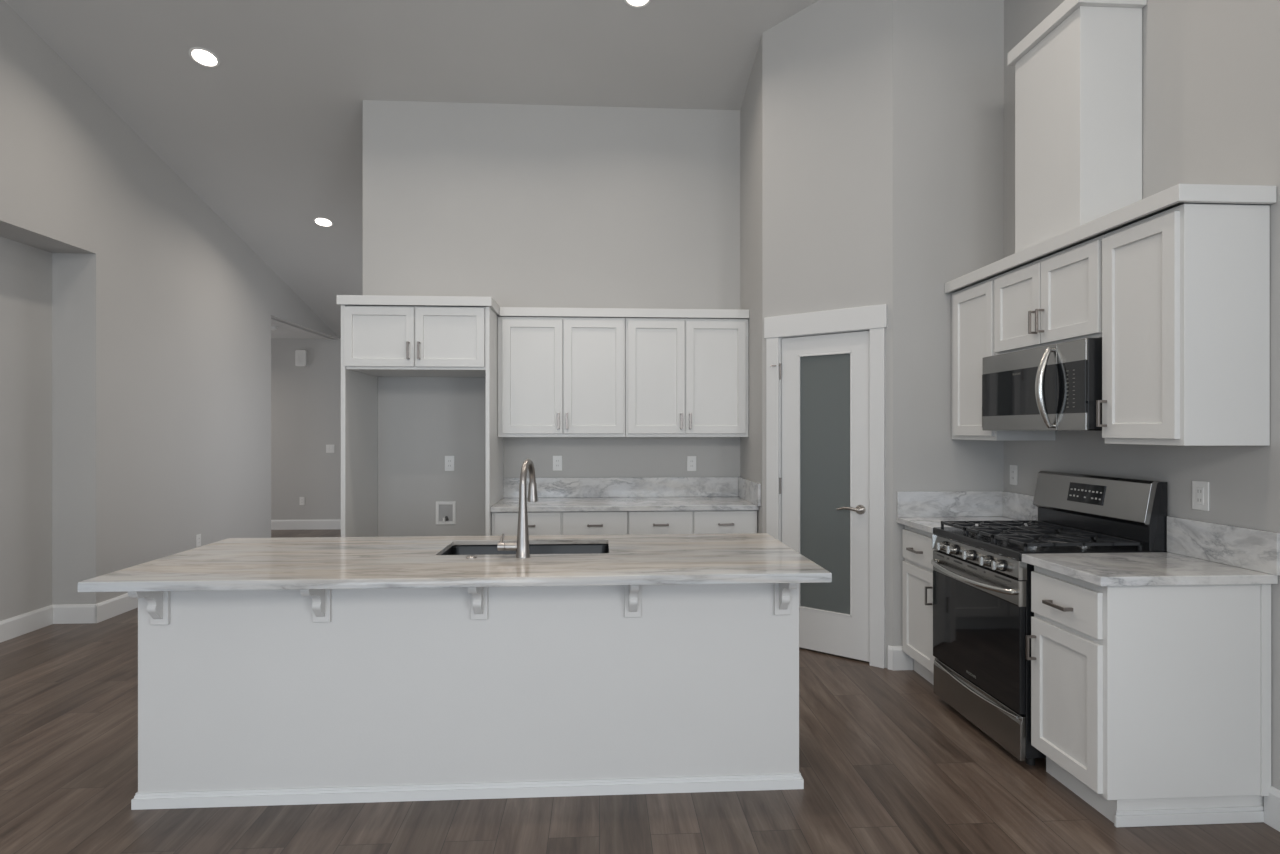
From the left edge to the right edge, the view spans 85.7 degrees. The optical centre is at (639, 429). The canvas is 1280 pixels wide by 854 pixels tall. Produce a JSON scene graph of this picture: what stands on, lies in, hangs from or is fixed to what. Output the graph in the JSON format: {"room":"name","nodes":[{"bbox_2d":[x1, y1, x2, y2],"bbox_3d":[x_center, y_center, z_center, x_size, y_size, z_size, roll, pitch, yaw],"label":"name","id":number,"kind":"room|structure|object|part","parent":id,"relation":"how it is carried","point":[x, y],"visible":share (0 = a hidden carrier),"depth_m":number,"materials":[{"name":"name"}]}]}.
{"room":"kitchen","nodes":[
{"label":"kitchen","id":0,"kind":"room"},
{"bbox_2d":[0,0,339,620],"bbox_3d":[-4.156,-1.158,3.063,0.460,5.188,13.800,0,0,-3],"label":"wall","id":1,"kind":"structure","parent":0,"point":[135,322],"depth_m":5.26,"materials":[{"name":"grey paint"}]},
{"bbox_2d":[0,593,137,642],"bbox_3d":[-4.012,1.366,2.019,0.326,0.140,11.700,0,0,-3],"label":"baseboard","id":2,"kind":"structure","parent":1,"relation":"attached to","point":[16,626],"depth_m":5.11,"materials":[{"name":"white paint"}]},
{"bbox_2d":[196,534,200,546],"bbox_3d":[-4.118,1.034,6.441,0.008,0.116,0.072,0,0,-3],"label":"wall outlet","id":3,"kind":"object","parent":1,"relation":"attached to","point":[198,537],"visible":0.97,"depth_m":6.43,"materials":[{"name":"white plastic"}]},
{"bbox_2d":[271,339,340,519],"bbox_3d":[-3.025,-0.064,8.999,10.210,3.000,2.320,0,0,-3],"label":"wall","id":4,"kind":"structure","parent":0,"point":[305,401],"depth_m":9.94,"materials":[{"name":"grey paint"}]},
{"bbox_2d":[295,350,306,366],"bbox_3d":[-4.867,-1.026,9.907,0.146,0.236,0.051,0,0,-3],"label":"door chime","id":5,"kind":"object","parent":4,"relation":"attached to","point":[300,355],"visible":1,"depth_m":9.88,"materials":[{"name":"white plastic"}]},
{"bbox_2d":[300,497,304,504],"bbox_3d":[-4.863,1.026,9.929,0.072,0.116,0.008,0,0,-3],"label":"wall outlet","id":6,"kind":"object","parent":4,"relation":"attached to","point":[302,499],"visible":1,"depth_m":9.93,"materials":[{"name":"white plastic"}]},
{"bbox_2d":[271,519,340,529],"bbox_3d":[-5.237,1.366,9.903,5.700,0.140,0.016,0,0,-3],"label":"baseboard","id":7,"kind":"structure","parent":4,"relation":"attached to","point":[335,523],"depth_m":9.92,"materials":[{"name":"white paint"}]},
{"bbox_2d":[326,445,333,452],"bbox_3d":[-4.468,0.274,9.951,0.118,0.118,0.008,0,0,-3],"label":"light switch","id":8,"kind":"object","parent":4,"relation":"attached to","point":[329,448],"visible":1,"depth_m":9.95,"materials":[{"name":"white plastic"}]},
{"bbox_2d":[4,0,818,338],"bbox_3d":[-2.688,-2.550,3.148,10.200,2.545,14.100,0,0,-3],"label":"ceiling","id":9,"kind":"structure","parent":0,"point":[269,137],"depth_m":4.98,"materials":[{"name":"grey paint"}]},
{"bbox_2d":[189,47,219,67],"bbox_3d":[-3.036,-2.594,4.811,0.188,0.048,0.183,0,0,1],"label":"recessed light","id":10,"kind":"object","parent":9,"relation":"in","point":[204,57],"visible":1,"depth_m":4.80,"materials":[{"name":"white plastic"}]},
{"bbox_2d":[313,217,333,226],"bbox_3d":[-3.168,-2.078,6.906,0.188,0.048,0.183,0,0,1],"label":"recessed light","id":11,"kind":"object","parent":9,"relation":"in","point":[321,221],"visible":1,"depth_m":6.89,"materials":[{"name":"white plastic"}]},
{"bbox_2d":[624,0,650,7],"bbox_3d":[-0.015,-2.746,4.366,0.188,0.048,0.183,0,0,-8],"label":"recessed light","id":12,"kind":"object","parent":9,"relation":"in","point":[632,3],"visible":1,"depth_m":4.41,"materials":[{"name":"white plastic"}]},
{"bbox_2d":[363,100,739,536],"bbox_3d":[-0.050,-0.594,7.788,4.410,4.060,4.845,0,0,-3],"label":"wall","id":13,"kind":"structure","parent":0,"point":[515,205],"depth_m":5.31,"materials":[{"name":"grey paint"}]},
{"bbox_2d":[436,501,455,524],"bbox_3d":[-1.484,0.636,5.263,0.150,0.176,0.029,0,0,-3],"label":"water supply box","id":14,"kind":"object","parent":13,"relation":"attached to","point":[445,510],"visible":1,"depth_m":5.27,"materials":[{"name":"white plastic"}]},
{"bbox_2d":[445,456,453,470],"bbox_3d":[-1.455,0.257,5.274,0.072,0.116,0.008,0,0,-3],"label":"wall outlet","id":15,"kind":"object","parent":13,"relation":"attached to","point":[449,460],"visible":1,"depth_m":5.27,"materials":[{"name":"white plastic"}]},
{"bbox_2d":[447,459,451,467],"bbox_3d":[-1.455,0.257,5.273,0.034,0.068,0.003,0,0,-3],"label":"receptacle","id":16,"kind":"object","parent":15,"relation":"attached to","point":[449,461],"depth_m":5.27,"materials":[{"name":"white plastic"}]},
{"bbox_2d":[553,456,561,470],"bbox_3d":[-0.637,0.258,5.322,0.072,0.116,0.008,0,0,-3],"label":"wall outlet","id":17,"kind":"object","parent":13,"relation":"attached to","point":[557,460],"visible":1,"depth_m":5.32,"materials":[{"name":"white plastic"}]},
{"bbox_2d":[555,459,559,467],"bbox_3d":[-0.637,0.258,5.320,0.034,0.068,0.003,0,0,-3],"label":"receptacle","id":18,"kind":"object","parent":17,"relation":"attached to","point":[557,461],"depth_m":5.32,"materials":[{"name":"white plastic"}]},
{"bbox_2d":[498,317,624,436],"bbox_3d":[-0.575,-0.382,5.145,0.923,0.872,0.365,0,0,-3],"label":"upper cabinet","id":19,"kind":"object","parent":13,"relation":"attached to","point":[558,376],"visible":1,"depth_m":5.00,"materials":[{"name":"white paint"}]},
{"bbox_3d":[-0.779,-0.386,4.998,0.433,0.828,0.020,0,0,-3],"label":"door","id":20,"kind":"part","parent":19,"relation":"part of","materials":[{"name":"white paint"}]},
{"bbox_3d":[-0.590,-0.062,4.980,0.014,0.115,0.038,0,0,-3],"label":"handle","id":21,"kind":"part","parent":19,"relation":"part of","materials":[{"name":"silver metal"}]},
{"bbox_3d":[-0.528,-0.062,4.984,0.014,0.115,0.038,0,0,-3],"label":"handle","id":22,"kind":"part","parent":19,"relation":"part of","materials":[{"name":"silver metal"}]},
{"bbox_3d":[-0.336,-0.386,5.024,0.437,0.828,0.020,0,0,-3],"label":"door","id":23,"kind":"part","parent":19,"relation":"part of","materials":[{"name":"white paint"}]},
{"bbox_2d":[503,477,760,505],"bbox_3d":[-0.111,0.446,5.006,1.836,0.152,0.698,0,0,-3],"label":"backsplash","id":24,"kind":"structure","parent":13,"relation":"attached to","point":[746,489],"depth_m":5.33,"materials":[{"name":"stone"}]},
{"bbox_2d":[625,318,747,436],"bbox_3d":[0.342,-0.382,5.198,0.907,0.872,0.365,0,0,-3],"label":"upper cabinet","id":25,"kind":"object","parent":13,"relation":"attached to","point":[685,377],"visible":0.95,"depth_m":5.06,"materials":[{"name":"white paint"}]},
{"bbox_2d":[337,295,748,318],"bbox_3d":[-0.610,-0.855,4.981,2.833,0.070,0.686,0,0,-3],"label":"crown molding","id":26,"kind":"structure","parent":25,"relation":"on","point":[503,311],"depth_m":4.98,"materials":[{"name":"white paint"}]},
{"bbox_3d":[0.119,-0.386,5.051,0.416,0.828,0.020,0,0,-3],"label":"door","id":27,"kind":"part","parent":25,"relation":"part of","materials":[{"name":"white paint"}]},
{"bbox_3d":[0.303,-0.062,5.032,0.014,0.115,0.038,0,0,-3],"label":"handle","id":28,"kind":"part","parent":25,"relation":"part of","materials":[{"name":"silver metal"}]},
{"bbox_3d":[0.558,-0.386,5.076,0.442,0.828,0.020,0,0,-3],"label":"door","id":29,"kind":"part","parent":25,"relation":"part of","materials":[{"name":"white paint"}]},
{"bbox_2d":[687,456,695,470],"bbox_3d":[0.404,0.264,5.383,0.072,0.116,0.008,0,0,-3],"label":"wall outlet","id":30,"kind":"object","parent":13,"relation":"attached to","point":[691,460],"visible":1,"depth_m":5.38,"materials":[{"name":"white plastic"}]},
{"bbox_2d":[690,459,693,467],"bbox_3d":[0.404,0.264,5.381,0.034,0.068,0.003,0,0,-3],"label":"receptacle","id":31,"kind":"object","parent":30,"relation":"attached to","point":[691,460],"depth_m":5.38,"materials":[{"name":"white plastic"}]},
{"bbox_2d":[0,529,1279,853],"bbox_3d":[-2.841,1.486,3.190,10.700,0.100,14.300,0,0,-3],"label":"floor","id":32,"kind":"structure","parent":0,"point":[887,765],"depth_m":2.64,"materials":[{"name":"brown wood"}]},
{"bbox_2d":[341,305,502,536],"bbox_3d":[-1.516,0.305,4.917,0.977,2.262,0.710,0,0,-3],"label":"tall cabinet","id":33,"kind":"object","parent":32,"relation":"on","point":[376,341],"visible":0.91,"depth_m":4.63,"materials":[{"name":"white paint"}]},
{"bbox_3d":[-1.990,0.305,4.911,0.030,2.262,0.667,0,0,-3],"label":"panel","id":34,"kind":"part","parent":33,"relation":"part of","materials":[{"name":"white paint"}]},
{"bbox_3d":[-1.736,-0.619,4.596,0.456,0.395,0.020,0,0,-3],"label":"door","id":35,"kind":"part","parent":33,"relation":"part of","materials":[{"name":"white paint"}]},
{"bbox_3d":[-1.540,-0.526,4.579,0.014,0.115,0.038,0,0,-3],"label":"handle","id":36,"kind":"part","parent":33,"relation":"part of","materials":[{"name":"silver metal"}]},
{"bbox_3d":[-1.470,-0.526,4.583,0.014,0.115,0.038,0,0,-3],"label":"handle","id":37,"kind":"part","parent":33,"relation":"part of","materials":[{"name":"silver metal"}]},
{"bbox_3d":[-1.272,-0.619,4.624,0.454,0.395,0.020,0,0,-3],"label":"door","id":38,"kind":"part","parent":33,"relation":"part of","materials":[{"name":"white paint"}]},
{"bbox_3d":[-1.043,0.305,4.966,0.027,2.262,0.667,0,0,-3],"label":"panel","id":39,"kind":"part","parent":33,"relation":"part of","materials":[{"name":"white paint"}]},
{"bbox_2d":[128,583,803,809],"bbox_3d":[-0.649,0.996,2.942,2.580,0.880,0.830,0,0,-3],"label":"kitchen island","id":40,"kind":"object","parent":32,"relation":"on","point":[294,696],"visible":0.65,"depth_m":2.69,"materials":[{"name":"white paint"}]},
{"bbox_3d":[-1.821,0.648,2.618,0.066,0.182,0.016,0,0,-3],"label":"corbel plate","id":41,"kind":"part","parent":40,"relation":"part of","materials":[{"name":"white paint"}]},
{"bbox_3d":[-1.224,0.648,2.653,0.066,0.182,0.016,0,0,-3],"label":"corbel plate","id":42,"kind":"part","parent":40,"relation":"part of","materials":[{"name":"white paint"}]},
{"bbox_2d":[78,533,831,591],"bbox_3d":[-0.641,0.539,2.920,2.629,0.034,0.971,0,0,-3],"label":"island countertop","id":43,"kind":"structure","parent":40,"relation":"on","point":[288,563],"depth_m":2.63,"materials":[{"name":"stone"}]},
{"bbox_2d":[466,555,476,558],"bbox_3d":[-0.688,0.518,2.815,0.044,0.008,0.044,0,0,-3],"label":"cover","id":44,"kind":"object","parent":43,"relation":"on","point":[469,556],"visible":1,"depth_m":2.80,"materials":[{"name":"silver metal"}]},
{"bbox_2d":[497,459,537,557],"bbox_3d":[-0.516,0.322,2.923,0.134,0.399,0.248,0,0,0],"label":"kitchen faucet","id":45,"kind":"object","parent":43,"relation":"on","point":[521,547],"visible":1,"depth_m":2.82,"materials":[{"name":"silver metal"}]},
{"bbox_3d":[-0.571,0.468,2.870,0.030,0.057,0.109,0,0,-3],"label":"lever","id":46,"kind":"part","parent":45,"relation":"part of","materials":[{"name":"silver metal"}]},
{"bbox_3d":[-0.475,0.185,2.927,0.027,0.124,0.223,0,0,3],"label":"spout","id":47,"kind":"part","parent":45,"relation":"part of","materials":[{"name":"silver metal"}]},
{"bbox_2d":[442,544,608,554],"bbox_3d":[-0.503,0.652,3.076,0.790,0.219,0.436,0,0,-3],"label":"sink","id":48,"kind":"object","parent":43,"relation":"in","point":[533,548],"visible":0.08,"depth_m":3.27,"materials":[{"name":"grey metal"}]},
{"bbox_3d":[-0.653,1.407,3.019,2.580,0.057,0.676,0,0,-3],"label":"molding","id":49,"kind":"part","parent":40,"relation":"part of","materials":[{"name":"white paint"}]},
{"bbox_3d":[-0.626,0.648,2.688,0.066,0.182,0.016,0,0,-3],"label":"corbel plate","id":50,"kind":"part","parent":40,"relation":"part of","materials":[{"name":"white paint"}]},
{"bbox_3d":[-0.029,0.648,2.723,0.066,0.182,0.016,0,0,-3],"label":"corbel plate","id":51,"kind":"part","parent":40,"relation":"part of","materials":[{"name":"white paint"}]},
{"bbox_3d":[0.569,0.648,2.758,0.066,0.182,0.016,0,0,-3],"label":"corbel plate","id":52,"kind":"part","parent":40,"relation":"part of","materials":[{"name":"white paint"}]},
{"bbox_2d":[492,511,627,535],"bbox_3d":[-0.563,0.997,5.000,0.929,0.878,0.655,0,0,-3],"label":"base cabinet","id":53,"kind":"object","parent":32,"relation":"on","point":[569,522],"visible":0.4,"depth_m":4.71,"materials":[{"name":"white paint"}]},
{"bbox_3d":[-0.765,0.642,4.708,0.446,0.157,0.020,0,0,-3],"label":"drawer","id":54,"kind":"part","parent":53,"relation":"part of","materials":[{"name":"white paint"}]},
{"bbox_3d":[-0.308,0.642,4.735,0.438,0.157,0.020,0,0,-3],"label":"drawer","id":55,"kind":"part","parent":53,"relation":"part of","materials":[{"name":"white paint"}]},
{"bbox_3d":[-0.306,0.652,4.706,0.105,0.014,0.038,0,0,-3],"label":"handle","id":56,"kind":"part","parent":53,"relation":"part of","materials":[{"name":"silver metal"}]},
{"bbox_2d":[490,497,758,511],"bbox_3d":[-0.113,0.539,5.032,1.835,0.034,0.644,0,0,-3],"label":"countertop","id":57,"kind":"structure","parent":53,"relation":"on","point":[564,504],"depth_m":4.82,"materials":[{"name":"stone"}]},
{"bbox_2d":[628,510,756,533],"bbox_3d":[0.352,0.997,5.054,0.900,0.878,0.655,0,0,-3],"label":"base cabinet","id":58,"kind":"object","parent":32,"relation":"on","point":[714,521],"visible":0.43,"depth_m":4.76,"materials":[{"name":"white paint"}]},
{"bbox_3d":[0.142,0.642,4.761,0.436,0.157,0.020,0,0,-3],"label":"drawer","id":59,"kind":"part","parent":58,"relation":"part of","materials":[{"name":"white paint"}]},
{"bbox_3d":[0.144,0.652,4.732,0.105,0.014,0.038,0,0,-3],"label":"handle","id":60,"kind":"part","parent":58,"relation":"part of","materials":[{"name":"silver metal"}]},
{"bbox_3d":[0.594,0.642,4.788,0.440,0.157,0.020,0,0,-3],"label":"drawer","id":61,"kind":"part","parent":58,"relation":"part of","materials":[{"name":"white paint"}]},
{"bbox_3d":[0.595,0.652,4.759,0.105,0.014,0.038,0,0,-3],"label":"handle","id":62,"kind":"part","parent":58,"relation":"part of","materials":[{"name":"silver metal"}]},
{"bbox_2d":[902,525,935,684],"bbox_3d":[1.873,0.997,3.926,0.675,0.878,0.440,0,0,-3],"label":"base cabinet","id":63,"kind":"object","parent":32,"relation":"on","point":[917,551],"visible":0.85,"depth_m":3.93,"materials":[{"name":"white paint"}]},
{"bbox_3d":[1.555,0.685,3.911,0.038,0.014,0.130,0,0,-3],"label":"handle","id":64,"kind":"part","parent":63,"relation":"part of","materials":[{"name":"silver metal"}]},
{"bbox_3d":[1.584,0.675,3.913,0.020,0.169,0.397,0,0,-3],"label":"drawer","id":65,"kind":"part","parent":63,"relation":"part of","materials":[{"name":"white paint"}]},
{"bbox_3d":[1.565,0.901,3.743,0.038,0.100,0.014,0,0,-3],"label":"handle","id":66,"kind":"part","parent":63,"relation":"part of","materials":[{"name":"silver metal"}]},
{"bbox_2d":[896,516,1027,533],"bbox_3d":[1.879,0.539,3.926,0.665,0.034,0.447,0,0,-3],"label":"countertop","id":67,"kind":"structure","parent":63,"relation":"on","point":[926,524],"depth_m":3.98,"materials":[{"name":"stone"}]},
{"bbox_2d":[931,471,1167,765],"bbox_3d":[1.876,0.828,3.311,0.724,1.216,0.764,0,0,-3],"label":"gas range","id":68,"kind":"object","parent":32,"relation":"on","point":[982,614],"visible":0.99,"depth_m":3.17,"materials":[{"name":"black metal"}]},
{"bbox_3d":[1.550,0.700,3.292,0.072,0.037,0.717,0,0,-3],"label":"door handle","id":69,"kind":"part","parent":68,"relation":"part of","materials":[{"name":"silver metal"}]},
{"bbox_3d":[1.596,0.596,3.295,0.030,0.075,0.762,0,0,-3],"label":"control panel","id":70,"kind":"part","parent":68,"relation":"part of","materials":[{"name":"silver metal"}]},
{"bbox_3d":[1.594,0.694,3.295,0.028,0.106,0.762,0,0,-3],"label":"rail","id":71,"kind":"part","parent":68,"relation":"part of","materials":[{"name":"silver metal"}]},
{"bbox_3d":[1.596,0.975,3.295,0.024,0.458,0.760,0,0,-3],"label":"oven door","id":72,"kind":"part","parent":68,"relation":"part of","materials":[{"name":"black glass"}]},
{"bbox_3d":[1.596,1.308,3.295,0.024,0.187,0.762,0,0,-3],"label":"drawer","id":73,"kind":"part","parent":68,"relation":"part of","materials":[{"name":"silver metal"}]},
{"bbox_2d":[933,527,1149,560],"bbox_3d":[1.871,0.537,3.311,0.583,0.037,0.764,0,0,-3],"label":"cooktop","id":74,"kind":"object","parent":68,"relation":"in","point":[1001,550],"depth_m":3.08,"materials":[{"name":"black metal"}]},
{"bbox_2d":[1026,566,1270,826],"bbox_3d":[1.945,0.997,2.700,0.675,0.878,0.426,0,0,-3],"label":"base cabinet","id":75,"kind":"object","parent":32,"relation":"on","point":[1151,705],"visible":0.94,"depth_m":2.50,"materials":[{"name":"white paint"}]},
{"bbox_3d":[1.617,0.901,2.853,0.038,0.100,0.014,0,0,-3],"label":"handle","id":76,"kind":"part","parent":75,"relation":"part of","materials":[{"name":"silver metal"}]},
{"bbox_3d":[1.627,0.685,2.690,0.038,0.014,0.130,0,0,-3],"label":"handle","id":77,"kind":"part","parent":75,"relation":"part of","materials":[{"name":"silver metal"}]},
{"bbox_3d":[1.656,0.675,2.692,0.020,0.169,0.387,0,0,-3],"label":"drawer","id":78,"kind":"part","parent":75,"relation":"part of","materials":[{"name":"white paint"}]},
{"bbox_3d":[1.656,1.050,2.692,0.020,0.537,0.387,0,0,-3],"label":"door","id":79,"kind":"part","parent":75,"relation":"part of","materials":[{"name":"white paint"}]},
{"bbox_2d":[1022,552,1277,586],"bbox_3d":[1.951,0.539,2.693,0.665,0.034,0.462,0,0,-3],"label":"countertop","id":80,"kind":"structure","parent":75,"relation":"on","point":[1146,568],"depth_m":2.60,"materials":[{"name":"stone"}]},
{"bbox_3d":[2.006,1.409,2.512,0.576,0.055,0.012,0,0,-3],"label":"shoe molding","id":81,"kind":"part","parent":75,"relation":"part of","materials":[{"name":"white paint"}]},
{"bbox_2d":[740,0,1003,667],"bbox_3d":[1.345,-0.739,4.622,1.880,4.350,0.605,0,0,41],"label":"wall","id":82,"kind":"structure","parent":0,"point":[872,131],"depth_m":4.17,"materials":[{"name":"grey paint"}]},
{"bbox_2d":[771,331,868,661],"bbox_3d":[1.143,0.408,4.421,0.651,2.031,0.100,0,0,38],"label":"door","id":83,"kind":"structure","parent":82,"relation":"in","point":[825,478],"depth_m":4.40,"materials":[{"name":"white paint"}]},
{"bbox_3d":[1.189,0.340,4.424,0.362,1.657,0.006,0,0,38],"label":"glass pane","id":84,"kind":"part","parent":83,"relation":"part of","materials":[{"name":"grey glass"}]},
{"bbox_3d":[1.304,0.494,4.271,0.164,0.062,0.064,0,0,38],"label":"lever handle","id":85,"kind":"part","parent":83,"relation":"part of","materials":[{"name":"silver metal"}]},
{"bbox_2d":[764,304,886,667],"bbox_3d":[1.195,0.341,4.439,0.816,2.190,0.132,0,0,38],"label":"trim","id":86,"kind":"structure","parent":82,"relation":"attached to","point":[873,319],"depth_m":4.20,"materials":[{"name":"white paint"}]},
{"bbox_3d":[0.888,0.411,4.613,0.089,2.050,0.018,0,0,38],"label":"casing","id":87,"kind":"part","parent":86,"relation":"part of","materials":[{"name":"white paint"}]},
{"bbox_3d":[1.161,-0.684,4.395,0.816,0.140,0.022,0,0,38],"label":"head casing","id":88,"kind":"part","parent":86,"relation":"part of","materials":[{"name":"white paint"}]},
{"bbox_3d":[1.437,0.411,4.181,0.089,2.050,0.018,0,0,38],"label":"casing","id":89,"kind":"part","parent":86,"relation":"part of","materials":[{"name":"white paint"}]},
{"bbox_2d":[888,645,912,669],"bbox_3d":[1.558,1.366,4.135,0.147,0.140,0.034,0,0,-3],"label":"baseboard","id":90,"kind":"structure","parent":82,"relation":"attached to","point":[898,659],"depth_m":4.12,"materials":[{"name":"white paint"}]},
{"bbox_2d":[897,491,1037,520],"bbox_3d":[1.880,0.446,3.926,0.664,0.152,0.448,0,0,-3],"label":"backsplash","id":91,"kind":"structure","parent":82,"relation":"attached to","point":[1018,506],"depth_m":4.12,"materials":[{"name":"stone"}]},
{"bbox_2d":[1004,0,1279,789],"bbox_3d":[2.470,-1.158,1.023,0.170,5.188,8.955,0,0,-3],"label":"wall","id":92,"kind":"structure","parent":0,"point":[1211,68],"depth_m":2.81,"materials":[{"name":"grey paint"}]},
{"bbox_2d":[951,276,1054,440],"bbox_3d":[2.019,-0.380,3.918,0.385,0.876,0.472,0,0,-3],"label":"upper cabinet","id":93,"kind":"object","parent":92,"relation":"attached to","point":[972,307],"visible":0.35,"depth_m":3.88,"materials":[{"name":"white paint"}]},
{"bbox_3d":[1.876,-0.381,3.889,0.020,0.830,0.405,0,0,-3],"label":"door","id":94,"kind":"part","parent":93,"relation":"part of","materials":[{"name":"white paint"}]},
{"bbox_2d":[1010,465,1017,484],"bbox_3d":[2.202,0.267,4.068,0.008,0.116,0.072,0,0,-3],"label":"wall outlet","id":95,"kind":"object","parent":92,"relation":"attached to","point":[1013,468],"visible":1,"depth_m":4.06,"materials":[{"name":"white plastic"}]},
{"bbox_2d":[1011,469,1014,480],"bbox_3d":[2.200,0.267,4.068,0.003,0.068,0.034,0,0,-3],"label":"receptacle","id":96,"kind":"object","parent":95,"relation":"attached to","point":[1012,470],"depth_m":4.07,"materials":[{"name":"white plastic"}]},
{"bbox_2d":[994,235,1104,354],"bbox_3d":[2.056,-0.604,3.290,0.385,0.428,0.784,0,0,-3],"label":"upper cabinet","id":97,"kind":"object","parent":92,"relation":"attached to","point":[1056,298],"visible":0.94,"depth_m":3.21,"materials":[{"name":"white paint"}]},
{"bbox_3d":[1.901,-0.602,3.474,0.020,0.388,0.378,0,0,-3],"label":"door","id":98,"kind":"part","parent":97,"relation":"part of","materials":[{"name":"white paint"}]},
{"bbox_3d":[1.881,-0.514,3.305,0.038,0.110,0.014,0,0,-3],"label":"handle","id":99,"kind":"part","parent":97,"relation":"part of","materials":[{"name":"silver metal"}]},
{"bbox_3d":[1.884,-0.514,3.253,0.038,0.110,0.014,0,0,-3],"label":"handle","id":100,"kind":"part","parent":97,"relation":"part of","materials":[{"name":"silver metal"}]},
{"bbox_2d":[982,338,1101,430],"bbox_3d":[2.008,-0.191,3.295,0.478,0.390,0.784,0,0,-3],"label":"microwave","id":101,"kind":"object","parent":97,"relation":"attached to","point":[1054,387],"visible":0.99,"depth_m":3.10,"materials":[{"name":"silver metal"}]},
{"bbox_3d":[1.846,-0.190,3.378,0.011,0.388,0.598,0,0,-3],"label":"door","id":102,"kind":"part","parent":101,"relation":"part of","materials":[{"name":"silver metal"}]},
{"bbox_3d":[1.820,-0.189,3.107,0.080,0.363,0.038,0,0,-3],"label":"handle","id":103,"kind":"part","parent":101,"relation":"part of","materials":[{"name":"silver metal"}]},
{"bbox_3d":[1.869,-0.182,2.986,0.013,0.223,0.184,0,0,-3],"label":"control glass","id":104,"kind":"part","parent":101,"relation":"part of","materials":[{"name":"black glass"}]},
{"bbox_3d":[1.869,-0.190,2.986,0.011,0.388,0.184,0,0,-3],"label":"control frame","id":105,"kind":"part","parent":101,"relation":"part of","materials":[{"name":"silver metal"}]},
{"bbox_3d":[1.923,-0.602,3.088,0.020,0.388,0.378,0,0,-3],"label":"door","id":106,"kind":"part","parent":97,"relation":"part of","materials":[{"name":"white paint"}]},
{"bbox_2d":[945,184,1275,292],"bbox_3d":[2.062,-0.850,3.316,0.369,0.061,1.680,0,0,-3],"label":"crown molding","id":107,"kind":"structure","parent":97,"relation":"on","point":[1179,194],"depth_m":2.74,"materials":[{"name":"white paint"}]},
{"bbox_2d":[1007,0,1146,252],"bbox_3d":[2.087,-1.421,3.337,0.317,1.080,0.536,0,0,-3],"label":"chase","id":108,"kind":"object","parent":107,"relation":"on","point":[1078,72],"visible":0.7,"depth_m":3.11,"materials":[{"name":"white paint"}]},
{"bbox_3d":[2.087,-1.929,3.337,0.317,0.065,0.536,0,0,-3],"label":"cap molding","id":109,"kind":"part","parent":108,"relation":"part of","materials":[{"name":"white paint"}]},
{"bbox_2d":[1096,204,1269,445],"bbox_3d":[2.091,-0.380,2.699,0.385,0.876,0.395,0,0,-3],"label":"upper cabinet","id":110,"kind":"object","parent":92,"relation":"attached to","point":[1186,287],"visible":1,"depth_m":2.51,"materials":[{"name":"white paint"}]},
{"bbox_3d":[1.908,-0.067,2.851,0.038,0.110,0.014,0,0,-3],"label":"handle","id":111,"kind":"part","parent":110,"relation":"part of","materials":[{"name":"silver metal"}]},
{"bbox_3d":[1.946,-0.381,2.695,0.020,0.830,0.365,0,0,-3],"label":"door","id":112,"kind":"part","parent":110,"relation":"part of","materials":[{"name":"white paint"}]},
{"bbox_2d":[1192,481,1208,510],"bbox_3d":[2.276,0.268,2.803,0.008,0.118,0.078,0,0,-3],"label":"wall outlet","id":113,"kind":"object","parent":92,"relation":"attached to","point":[1200,489],"visible":1,"depth_m":2.80,"materials":[{"name":"white plastic"}]},
{"bbox_2d":[1196,487,1203,503],"bbox_3d":[2.274,0.268,2.803,0.003,0.068,0.034,0,0,-3],"label":"receptacle","id":114,"kind":"object","parent":113,"relation":"attached to","point":[1199,490],"depth_m":2.80,"materials":[{"name":"white plastic"}]},
{"bbox_2d":[1167,516,1279,574],"bbox_3d":[2.274,0.446,2.708,0.020,0.152,0.482,0,0,-3],"label":"backsplash","id":115,"kind":"structure","parent":92,"relation":"attached to","point":[1242,547],"depth_m":2.67,"materials":[{"name":"stone"}]},
{"bbox_2d":[1264,786,1279,831],"bbox_3d":[2.463,1.366,-0.465,0.016,0.140,5.985,0,0,-3],"label":"baseboard","id":116,"kind":"structure","parent":92,"relation":"attached to","point":[1272,801],"depth_m":2.49,"materials":[{"name":"white paint"}]}
]}

